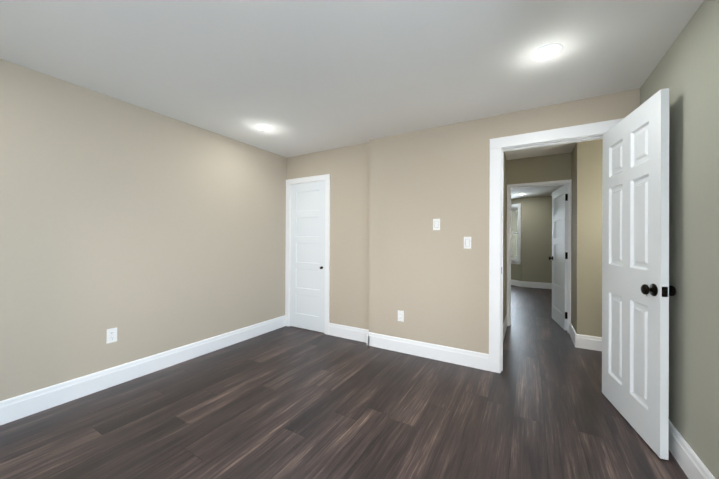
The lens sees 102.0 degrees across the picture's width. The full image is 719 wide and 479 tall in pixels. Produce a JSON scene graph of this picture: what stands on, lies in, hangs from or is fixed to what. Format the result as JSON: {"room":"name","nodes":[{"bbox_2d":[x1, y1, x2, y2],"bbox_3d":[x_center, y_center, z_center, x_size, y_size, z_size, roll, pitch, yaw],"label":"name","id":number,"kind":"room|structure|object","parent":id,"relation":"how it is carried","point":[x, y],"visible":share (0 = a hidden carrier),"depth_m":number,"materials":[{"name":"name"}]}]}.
{"room":"empty bedroom","nodes":[
{"label":"empty bedroom","id":0,"kind":"room"},
{"bbox_2d":[0,59,286,400],"bbox_3d":[-1.918,0.019,2.662,0.120,2.351,5.150,0,0,30],"label":"wall","id":1,"kind":"structure","parent":0,"point":[146,232],"depth_m":2.40,"materials":[{"name":"beige paint"}]},
{"bbox_2d":[106,327,116,343],"bbox_3d":[-2.015,0.781,2.372,0.009,0.115,0.070,0,0,30],"label":"electrical outlet","id":2,"kind":"object","parent":1,"relation":"attached to","point":[111,335],"visible":1,"depth_m":2.37,"materials":[{"name":"white plastic"}]},
{"bbox_2d":[0,315,285,424],"bbox_3d":[-2.061,1.118,2.287,0.016,0.150,4.130,0,0,30],"label":"baseboard","id":3,"kind":"structure","parent":1,"relation":"attached to","point":[18,407],"depth_m":2.39,"materials":[{"name":"white paint"}]},
{"bbox_2d":[0,285,687,478],"bbox_3d":[1.621,1.279,4.033,5.230,0.120,11.450,0,0,30],"label":"floor","id":4,"kind":"structure","parent":0,"point":[287,402],"depth_m":1.94,"materials":[{"name":"brown wood"}]},
{"bbox_2d":[0,0,703,198],"bbox_3d":[1.634,-1.192,4.040,5.230,0.120,11.450,0,0,30],"label":"ceiling","id":5,"kind":"structure","parent":0,"point":[301,77],"depth_m":1.84,"materials":[{"name":"white paint"}]},
{"bbox_2d":[256,125,272,130],"bbox_3d":[-0.975,-1.146,3.004,0.168,0.006,0.168,0,0,30],"label":"recessed light","id":6,"kind":"object","parent":5,"relation":"in","point":[264,128],"visible":1,"depth_m":2.99,"materials":[{"name":"white paint"}]},
{"bbox_2d":[530,43,562,60],"bbox_3d":[1.138,-1.139,1.776,0.168,0.006,0.168,0,0,30],"label":"recessed light","id":7,"kind":"object","parent":5,"relation":"in","point":[546,52],"visible":1,"depth_m":1.77,"materials":[{"name":"white paint"}]},
{"bbox_2d":[287,88,639,353],"bbox_3d":[1.041,0.037,2.908,4.750,2.351,0.190,0,0,30],"label":"wall","id":8,"kind":"structure","parent":0,"point":[392,252],"depth_m":3.03,"materials":[{"name":"beige paint"}]},
{"bbox_2d":[290,181,324,332],"bbox_3d":[-0.700,0.220,3.889,0.599,1.955,0.075,0,0,30],"label":"closet door","id":9,"kind":"structure","parent":8,"relation":"in","point":[307,283],"depth_m":3.89,"materials":[{"name":"white paint"}]},
{"bbox_2d":[285,174,329,334],"bbox_3d":[-0.674,0.187,3.933,0.751,2.038,0.141,0,0,30],"label":"trim","id":10,"kind":"structure","parent":8,"relation":"attached to","point":[310,179],"depth_m":3.82,"materials":[{"name":"white paint"}]},
{"bbox_2d":[398,310,403,321],"bbox_3d":[0.443,0.825,3.136,0.070,0.115,0.009,0,0,30],"label":"electrical outlet","id":11,"kind":"object","parent":8,"relation":"attached to","point":[401,316],"visible":1,"depth_m":3.13,"materials":[{"name":"white plastic"}]},
{"bbox_2d":[329,323,488,370],"bbox_3d":[0.406,1.135,3.192,1.868,0.150,0.086,0,0,30],"label":"baseboard","id":12,"kind":"structure","parent":8,"relation":"attached to","point":[473,359],"depth_m":3.04,"materials":[{"name":"white paint"}]},
{"bbox_2d":[433,219,439,229],"bbox_3d":[0.778,-0.152,2.945,0.070,0.115,0.013,0,0,30],"label":"light switch","id":13,"kind":"object","parent":8,"relation":"attached to","point":[436,224],"visible":1,"depth_m":2.94,"materials":[{"name":"white plastic"}]},
{"bbox_2d":[464,237,470,248],"bbox_3d":[1.035,0.031,2.794,0.070,0.115,0.013,0,0,30],"label":"light switch","id":14,"kind":"object","parent":8,"relation":"attached to","point":[467,242],"visible":1,"depth_m":2.79,"materials":[{"name":"white plastic"}]},
{"bbox_2d":[489,118,623,372],"bbox_3d":[1.650,0.144,2.514,0.960,2.140,0.162,0,0,30],"label":"door frame","id":15,"kind":"structure","parent":8,"relation":"attached to","point":[500,146],"depth_m":2.65,"materials":[{"name":"white paint"}]},
{"bbox_2d":[602,88,675,459],"bbox_3d":[1.802,0.189,1.945,0.143,2.030,0.762,0,0,20],"label":"door","id":16,"kind":"structure","parent":8,"relation":"in","point":[637,290],"depth_m":1.81,"materials":[{"name":"white paint"}]},
{"bbox_2d":[503,152,506,322],"bbox_3d":[1.640,0.042,3.491,0.120,2.351,1.560,0,0,30],"label":"wall","id":17,"kind":"structure","parent":0,"point":[505,161],"depth_m":3.94,"materials":[{"name":"paint"}]},
{"bbox_2d":[503,315,506,339],"bbox_3d":[1.695,1.143,3.458,0.016,0.150,1.570,0,0,30],"label":"baseboard","id":18,"kind":"structure","parent":17,"relation":"attached to","point":[505,321],"depth_m":3.78,"materials":[{"name":"white paint"}]},
{"bbox_2d":[511,196,551,282],"bbox_3d":[2.998,0.059,6.564,3.640,2.351,4.857,0,0,30],"label":"wall","id":19,"kind":"structure","parent":0,"point":[535,265],"depth_m":7.52,"materials":[{"name":"paint"}]},
{"bbox_2d":[511,203,520,263],"bbox_3d":[4.189,-0.149,8.161,0.165,1.620,0.940,0,0,-15],"label":"window","id":20,"kind":"structure","parent":19,"relation":"in","point":[515,232],"depth_m":7.94,"materials":[{"name":"white glass"}]},
{"bbox_2d":[511,279,551,288],"bbox_3d":[4.605,1.173,7.853,1.828,0.150,0.686,0,0,30],"label":"baseboard","id":21,"kind":"structure","parent":19,"relation":"attached to","point":[513,282],"depth_m":7.54,"materials":[{"name":"white paint"}]},
{"bbox_2d":[507,153,570,184],"bbox_3d":[1.747,0.046,4.412,3.640,2.351,0.120,0,0,30],"label":"wall","id":22,"kind":"structure","parent":0,"point":[556,167],"depth_m":3.95,"materials":[{"name":"paint"}]},
{"bbox_2d":[506,179,571,332],"bbox_3d":[2.454,0.211,4.000,0.817,2.025,0.162,0,0,30],"label":"door frame","id":23,"kind":"structure","parent":22,"relation":"attached to","point":[530,185],"depth_m":4.00,"materials":[{"name":"white paint"}]},
{"bbox_2d":[549,185,567,330],"bbox_3d":[2.886,0.242,4.208,0.145,1.950,0.698,0,0,21],"label":"door","id":24,"kind":"structure","parent":22,"relation":"in","point":[559,258],"depth_m":4.12,"materials":[{"name":"white paint"}]},
{"bbox_2d":[571,146,574,329],"bbox_3d":[2.686,0.048,3.560,0.120,2.351,0.390,0,0,30],"label":"wall","id":25,"kind":"structure","parent":0,"point":[573,151],"depth_m":3.60,"materials":[{"name":"paint"}]},
{"bbox_2d":[569,323,575,343],"bbox_3d":[2.594,1.148,3.543,0.016,0.150,0.520,0,0,30],"label":"baseboard","id":26,"kind":"structure","parent":25,"relation":"attached to","point":[571,330],"depth_m":3.58,"materials":[{"name":"white paint"}]},
{"bbox_2d":[575,139,602,336],"bbox_3d":[3.081,0.049,3.024,1.340,2.351,0.120,0,0,30],"label":"wall","id":27,"kind":"structure","parent":0,"point":[580,165],"depth_m":3.26,"materials":[{"name":"paint"}]},
{"bbox_2d":[574,333,601,350],"bbox_3d":[2.981,1.148,2.996,1.236,0.150,0.016,0,0,30],"label":"baseboard","id":28,"kind":"structure","parent":27,"relation":"attached to","point":[587,342],"depth_m":3.24,"materials":[{"name":"white paint"}]},
{"bbox_2d":[640,0,718,478],"bbox_3d":[1.132,0.029,0.398,0.120,2.351,4.060,0,0,30],"label":"wall","id":29,"kind":"structure","parent":0,"point":[685,71],"depth_m":1.46,"materials":[{"name":"beige paint"}]},
{"bbox_2d":[669,420,714,478],"bbox_3d":[1.063,1.130,0.431,0.025,0.150,4.060,0,0,30],"label":"baseboard","id":30,"kind":"structure","parent":29,"relation":"attached to","point":[689,461],"depth_m":1.50,"materials":[{"name":"white paint"}]}
]}

